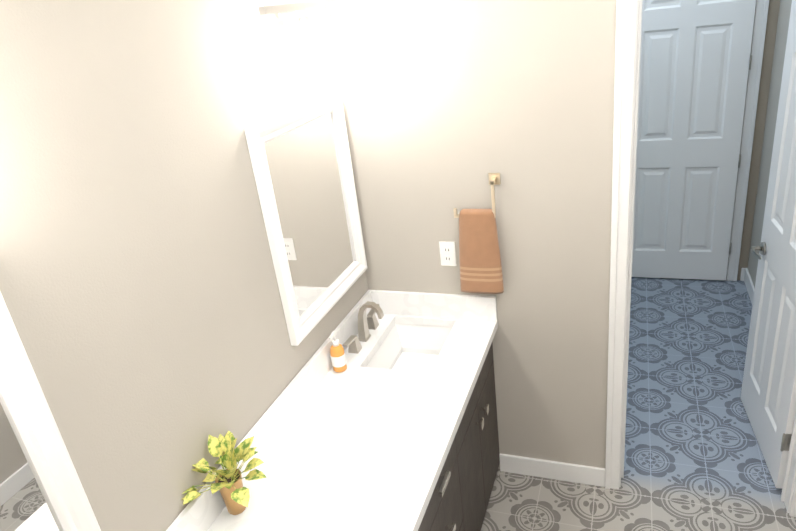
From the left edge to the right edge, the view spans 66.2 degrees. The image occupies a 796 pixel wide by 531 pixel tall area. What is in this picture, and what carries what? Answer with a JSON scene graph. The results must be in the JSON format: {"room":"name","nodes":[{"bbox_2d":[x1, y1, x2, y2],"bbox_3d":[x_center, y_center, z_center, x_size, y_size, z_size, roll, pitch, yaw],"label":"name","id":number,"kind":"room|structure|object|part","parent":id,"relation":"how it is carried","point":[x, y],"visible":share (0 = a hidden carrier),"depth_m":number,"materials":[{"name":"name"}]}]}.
{"room":"bathroom","nodes":[
{"label":"bathroom","id":0,"kind":"room"},
{"bbox_2d":[0,0,367,530],"bbox_3d":[-0.390,-0.189,2.362,0.157,3.050,5.830,2,25,21],"label":"wall","id":1,"kind":"structure","parent":0,"point":[139,290],"depth_m":1.59,"materials":[{"name":"paint"}]},
{"bbox_3d":[-0.849,0.451,1.034,0.035,0.818,0.633,2,25,21],"label":"mirror","id":2,"kind":"part","parent":1,"relation":"part of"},
{"bbox_2d":[166,290,369,530],"bbox_3d":[-0.521,0.657,1.945,0.020,0.118,2.360,2,25,21],"label":"backsplash","id":3,"kind":"structure","parent":1,"relation":"attached to","point":[200,513],"depth_m":2.15,"materials":[{"name":"white stone"}]},
{"bbox_2d":[258,0,345,69],"bbox_3d":[-0.333,-0.819,2.145,0.128,0.192,0.520,2,25,21],"label":"sconce","id":4,"kind":"object","parent":1,"relation":"attached to","point":[294,41],"visible":1,"depth_m":2.11,"materials":[{"name":"white glass"}]},
{"bbox_3d":[-0.314,-0.211,2.387,0.035,0.808,0.680,2,25,21],"label":"mirror","id":5,"kind":"part","parent":1,"relation":"part of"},
{"bbox_2d":[327,0,616,468],"bbox_3d":[0.749,-0.357,2.412,2.000,3.050,0.115,2,25,21],"label":"wall","id":6,"kind":"structure","parent":0,"point":[449,106],"depth_m":2.49,"materials":[{"name":"paint"}]},
{"bbox_2d":[370,290,497,321],"bbox_3d":[0.160,0.184,2.826,0.598,0.118,0.020,2,25,21],"label":"backsplash","id":7,"kind":"structure","parent":6,"relation":"attached to","point":[427,305],"depth_m":2.80,"materials":[{"name":"white stone"}]},
{"bbox_2d":[439,241,456,265],"bbox_3d":[0.220,-0.051,2.697,0.070,0.114,0.008,2,25,21],"label":"electrical outlet plate","id":8,"kind":"object","parent":6,"relation":"attached to","point":[447,254],"visible":1,"depth_m":2.69,"materials":[{"name":"white plastic"}]},
{"bbox_2d":[453,173,503,293],"bbox_3d":[0.340,-0.128,2.569,0.194,0.513,0.081,2,25,21],"label":"towel ring","id":9,"kind":"object","parent":6,"relation":"attached to","point":[480,263],"visible":1,"depth_m":2.56,"materials":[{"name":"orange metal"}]},
{"bbox_2d":[458,208,503,293],"bbox_3d":[0.345,-0.059,2.586,0.192,0.373,0.056,2,25,21],"label":"towel","id":10,"kind":"object","parent":9,"relation":"hanging from","point":[479,251],"depth_m":2.57,"materials":[{"name":"orange fabric"}]},
{"bbox_2d":[499,453,604,486],"bbox_3d":[0.753,1.004,2.998,0.505,0.105,0.015,2,25,21],"label":"baseboard","id":11,"kind":"structure","parent":6,"relation":"attached to","point":[577,473],"depth_m":2.97,"materials":[{"name":"white wood"}]},
{"bbox_2d":[605,0,795,516],"bbox_3d":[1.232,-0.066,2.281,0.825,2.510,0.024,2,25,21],"label":"door frame","id":12,"kind":"structure","parent":6,"relation":"attached to","point":[624,68],"depth_m":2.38,"materials":[{"name":"white wood"}]},
{"bbox_2d":[741,0,795,488],"bbox_3d":[1.686,-0.224,2.593,0.155,2.420,0.690,0,24,16],"label":"entry door","id":13,"kind":"structure","parent":6,"relation":"in","point":[768,395],"depth_m":2.76,"materials":[{"name":"painted wood"},{"name":"brushed nickel"}]},
{"bbox_2d":[481,277,795,530],"bbox_3d":[0.766,1.261,2.614,2.240,0.060,5.830,2,25,21],"label":"floor","id":14,"kind":"structure","parent":0,"point":[694,459],"depth_m":3.11,"materials":[{"name":"tile"}]},
{"bbox_2d":[366,322,499,530],"bbox_3d":[-0.179,1.138,2.045,0.622,0.838,2.360,2,25,21],"label":"bathroom vanity","id":15,"kind":"object","parent":14,"relation":"on","point":[459,501],"depth_m":2.64,"materials":[{"name":"brown wood"}]},
{"bbox_2d":[206,314,497,530],"bbox_3d":[-0.231,0.744,1.873,0.618,0.052,2.360,2,25,21],"label":"countertop","id":16,"kind":"structure","parent":15,"relation":"on","point":[367,450],"depth_m":2.08,"materials":[{"name":"white stone"}]},
{"bbox_2d":[182,431,266,514],"bbox_3d":[-0.518,0.638,1.816,0.261,0.252,0.277,2,25,21],"label":"plant","id":17,"kind":"object","parent":16,"relation":"on","point":[228,485],"visible":0.98,"depth_m":1.81,"materials":[{"name":"leaf"},{"name":"terracotta"},{"name":"soil"}]},
{"bbox_2d":[329,331,346,372],"bbox_3d":[-0.251,0.351,2.490,0.058,0.175,0.068,2,25,21],"label":"soap dispenser","id":18,"kind":"object","parent":16,"relation":"on","point":[338,358],"visible":1,"depth_m":2.48,"materials":[{"name":"orange plastic"}]},
{"bbox_2d":[342,298,389,353],"bbox_3d":[-0.124,0.245,2.688,0.130,0.182,0.373,2,25,21],"label":"faucet","id":19,"kind":"object","parent":16,"relation":"on","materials":[{"name":"silver metal"}]},
{"bbox_2d":[726,0,779,279],"bbox_3d":[1.540,-1.334,4.412,2.000,3.050,0.120,2,25,21],"label":"wall","id":20,"kind":"structure","parent":0,"point":[768,51],"depth_m":4.17,"materials":[{"name":"paint"}]},
{"bbox_2d":[632,0,755,279],"bbox_3d":[1.965,-0.997,4.277,0.826,2.420,0.095,2,25,21],"label":"door","id":21,"kind":"structure","parent":20,"relation":"in","point":[695,61],"depth_m":4.29,"materials":[{"name":"white painted wood"}]},
{"bbox_2d":[726,0,768,280],"bbox_3d":[1.991,-1.042,4.292,0.922,2.508,0.024,2,25,21],"label":"door frame","id":22,"kind":"structure","parent":20,"relation":"attached to","point":[757,46],"depth_m":4.19,"materials":[{"name":"white wood"}]},
{"bbox_2d":[748,0,791,287],"bbox_3d":[1.576,-0.117,1.621,0.120,3.050,5.830,2,25,21],"label":"wall","id":23,"kind":"structure","parent":0,"point":[775,83],"depth_m":4.00,"materials":[{"name":"paint"}]},
{"bbox_2d":[740,268,754,304],"bbox_3d":[1.784,0.512,3.821,1.000,0.105,2.245,2,25,21],"label":"baseboard","id":24,"kind":"structure","parent":23,"relation":"attached to","point":[745,277],"depth_m":4.46,"materials":[{"name":"white wood"}]}
]}

